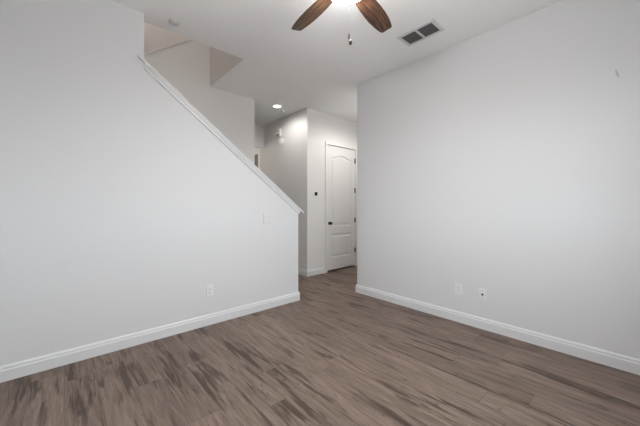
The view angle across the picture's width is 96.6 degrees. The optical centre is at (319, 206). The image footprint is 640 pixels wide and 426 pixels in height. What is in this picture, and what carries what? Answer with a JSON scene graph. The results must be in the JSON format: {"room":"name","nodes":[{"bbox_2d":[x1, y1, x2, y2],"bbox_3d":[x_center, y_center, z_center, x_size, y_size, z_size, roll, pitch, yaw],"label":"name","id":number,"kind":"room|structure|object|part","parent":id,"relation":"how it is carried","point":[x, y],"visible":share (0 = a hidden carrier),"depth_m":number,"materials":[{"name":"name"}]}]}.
{"room":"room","nodes":[
{"label":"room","id":0,"kind":"room"},
{"bbox_2d":[0,0,297,365],"bbox_3d":[-2.382,-1.630,3.617,3.383,5.750,2.513,0,0,-42],"label":"wall","id":1,"kind":"structure","parent":0,"point":[119,207],"depth_m":2.44,"materials":[{"name":"white paint"}]},
{"bbox_2d":[0,292,299,382],"bbox_3d":[-1.421,1.189,2.873,2.961,0.112,0.154,0,0,-42],"label":"baseboard","id":2,"kind":"structure","parent":1,"relation":"attached to","point":[23,368],"depth_m":2.52,"materials":[{"name":"white wood"}]},
{"bbox_2d":[206,285,212,296],"bbox_3d":[-1.164,0.886,3.017,0.074,0.118,0.008,0,0,-42],"label":"wall outlet","id":3,"kind":"object","parent":1,"relation":"attached to","point":[209,288],"visible":1,"depth_m":3.01,"materials":[{"name":"white plastic"}]},
{"bbox_2d":[138,54,303,213],"bbox_3d":[-0.989,-0.640,3.272,1.903,1.478,0.194,0,0,-42],"label":"trim","id":4,"kind":"structure","parent":1,"relation":"attached to","point":[147,66],"depth_m":3.03,"materials":[{"name":"white wood"}]},
{"bbox_2d":[263,214,271,223],"bbox_3d":[-0.640,0.147,3.484,0.116,0.118,0.012,0,0,-42],"label":"light switch","id":5,"kind":"object","parent":1,"relation":"attached to","point":[267,218],"visible":1,"depth_m":3.48,"materials":[{"name":"white plastic"}]},
{"bbox_2d":[144,40,254,164],"bbox_3d":[-1.966,-0.696,3.977,2.283,3.882,0.120,0,0,-42],"label":"wall","id":6,"kind":"structure","parent":0,"point":[185,65],"depth_m":4.17,"materials":[{"name":"white paint"}]},
{"bbox_2d":[144,39,190,54],"bbox_3d":[-2.245,-1.985,3.728,1.575,1.193,0.144,0,0,-42],"label":"trim","id":7,"kind":"structure","parent":6,"relation":"attached to","point":[187,39],"depth_m":3.81,"materials":[{"name":"white paint"}]},
{"bbox_2d":[210,47,242,85],"bbox_3d":[-1.357,-3.140,4.549,0.852,2.729,2.255,0,0,-42],"label":"wall","id":8,"kind":"structure","parent":0,"point":[221,62],"depth_m":3.95,"materials":[{"name":"white paint"}]},
{"bbox_2d":[255,123,263,148],"bbox_3d":[-1.588,-1.530,5.943,0.905,0.490,0.130,0,0,-42],"label":"wall","id":9,"kind":"structure","parent":0,"point":[259,129],"depth_m":6.12,"materials":[{"name":"white paint"}]},
{"bbox_2d":[255,110,302,268],"bbox_3d":[-1.306,-0.265,6.404,0.130,3.020,3.120,0,0,-42],"label":"wall","id":10,"kind":"structure","parent":0,"point":[283,165],"depth_m":5.53,"materials":[{"name":"white paint"}]},
{"bbox_2d":[255,150,259,168],"bbox_3d":[-1.649,-0.007,6.675,0.018,2.505,0.960,0,0,-42],"label":"door","id":11,"kind":"structure","parent":10,"relation":"in","point":[257,153],"depth_m":6.41,"materials":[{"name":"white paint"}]},
{"bbox_2d":[276,128,280,136],"bbox_3d":[-0.835,-1.492,5.746,0.046,0.147,0.150,0,0,-42],"label":"door chime","id":12,"kind":"object","parent":10,"relation":"attached to","point":[278,131],"visible":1,"depth_m":5.71,"materials":[{"name":"white plastic"}]},
{"bbox_2d":[278,137,283,145],"bbox_3d":[-0.788,-1.300,5.694,0.047,0.170,0.170,0,0,-42],"label":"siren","id":13,"kind":"object","parent":10,"relation":"attached to","point":[281,140],"visible":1,"depth_m":5.66,"materials":[{"name":"white plastic"}]},
{"bbox_2d":[298,267,324,276],"bbox_3d":[0.097,1.189,6.423,2.278,0.112,1.566,0,0,-42],"label":"baseboard","id":14,"kind":"structure","parent":10,"relation":"attached to","point":[307,273],"depth_m":5.20,"materials":[{"name":"white wood"}]},
{"bbox_2d":[0,266,639,425],"bbox_3d":[-0.530,1.305,3.998,6.650,0.120,7.740,0,0,-42],"label":"floor","id":15,"kind":"structure","parent":0,"point":[335,355],"depth_m":2.07,"materials":[{"name":"brown wood"}]},
{"bbox_2d":[303,108,356,269],"bbox_3d":[0.603,-0.265,5.947,2.362,3.020,0.150,0,0,-42],"label":"wall","id":16,"kind":"structure","parent":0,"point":[319,127],"depth_m":5.23,"materials":[{"name":"white paint"}]},
{"bbox_2d":[325,141,356,272],"bbox_3d":[0.413,0.002,5.721,0.921,2.487,0.193,0,0,-42],"label":"door","id":17,"kind":"structure","parent":16,"relation":"attached to","point":[340,160],"depth_m":5.68,"materials":[{"name":"white paint"}]},
{"bbox_2d":[111,0,561,124],"bbox_3d":[-0.414,-1.925,4.101,6.340,0.300,7.740,0,0,-42],"label":"ceiling","id":18,"kind":"structure","parent":0,"point":[316,67],"depth_m":2.97,"materials":[{"name":"white paint"}]},
{"bbox_2d":[168,19,179,25],"bbox_3d":[-1.400,-1.762,2.737,0.096,0.026,0.096,0,0,-42],"label":"smoke detector","id":19,"kind":"object","parent":18,"relation":"attached to","point":[174,22],"visible":1,"depth_m":2.72,"materials":[{"name":"grey plastic"}]},
{"bbox_2d":[272,104,281,107],"bbox_3d":[-0.757,-1.771,5.023,0.172,0.008,0.172,0,0,-42],"label":"recessed light","id":20,"kind":"object","parent":18,"relation":"in","point":[274,105],"visible":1,"depth_m":5.03,"materials":[{"name":"white plastic"}]},
{"bbox_2d":[291,0,391,44],"bbox_3d":[0.173,-1.431,1.956,1.288,0.688,1.266,0,0,-42],"label":"ceiling fan","id":21,"kind":"object","parent":18,"relation":"hanging from","point":[372,11],"visible":1,"depth_m":2.24,"materials":[{"name":"brown wood"}]},
{"bbox_3d":[-0.064,-1.525,2.258,0.146,0.008,0.496,-15,9,-35],"label":"blade","id":22,"kind":"part","parent":21,"relation":"part of","materials":[{"name":"brown wood"}]},
{"bbox_3d":[0.184,-1.456,1.918,0.270,0.053,0.270,0,0,-42],"label":"light globe","id":23,"kind":"part","parent":21,"relation":"part of","materials":[{"name":"white glass"}]},
{"bbox_3d":[0.431,-1.525,2.258,0.146,0.008,0.496,-15,-9,35],"label":"blade","id":24,"kind":"part","parent":21,"relation":"part of","materials":[{"name":"brown wood"}]},
{"bbox_2d":[397,19,443,45],"bbox_3d":[1.021,-1.769,2.913,0.240,0.012,0.392,0,0,-42],"label":"ceiling vent","id":25,"kind":"object","parent":18,"relation":"in","point":[431,27],"visible":1,"depth_m":2.90,"materials":[{"name":"white metal"}]},
{"bbox_2d":[357,0,639,358],"bbox_3d":[2.535,-0.265,3.750,2.418,3.020,3.278,0,0,-42],"label":"wall","id":26,"kind":"structure","parent":0,"point":[504,160],"depth_m":2.69,"materials":[{"name":"paint"}]},
{"bbox_2d":[455,283,461,294],"bbox_3d":[1.499,0.889,3.088,0.008,0.118,0.074,0,0,-42],"label":"wall outlet","id":27,"kind":"object","parent":26,"relation":"attached to","point":[458,287],"visible":1,"depth_m":3.08,"materials":[{"name":"white plastic"}]},
{"bbox_2d":[479,288,486,300],"bbox_3d":[1.657,0.894,2.910,0.012,0.118,0.074,0,0,-42],"label":"outlet","id":28,"kind":"object","parent":26,"relation":"attached to","point":[482,292],"visible":1,"depth_m":2.90,"materials":[{"name":"white plastic"}]},
{"bbox_2d":[356,284,639,374],"bbox_3d":[2.447,1.189,3.762,2.334,0.112,3.174,0,0,-42],"label":"baseboard","id":29,"kind":"structure","parent":26,"relation":"attached to","point":[611,359],"depth_m":2.66,"materials":[{"name":"white wood"}]}
]}

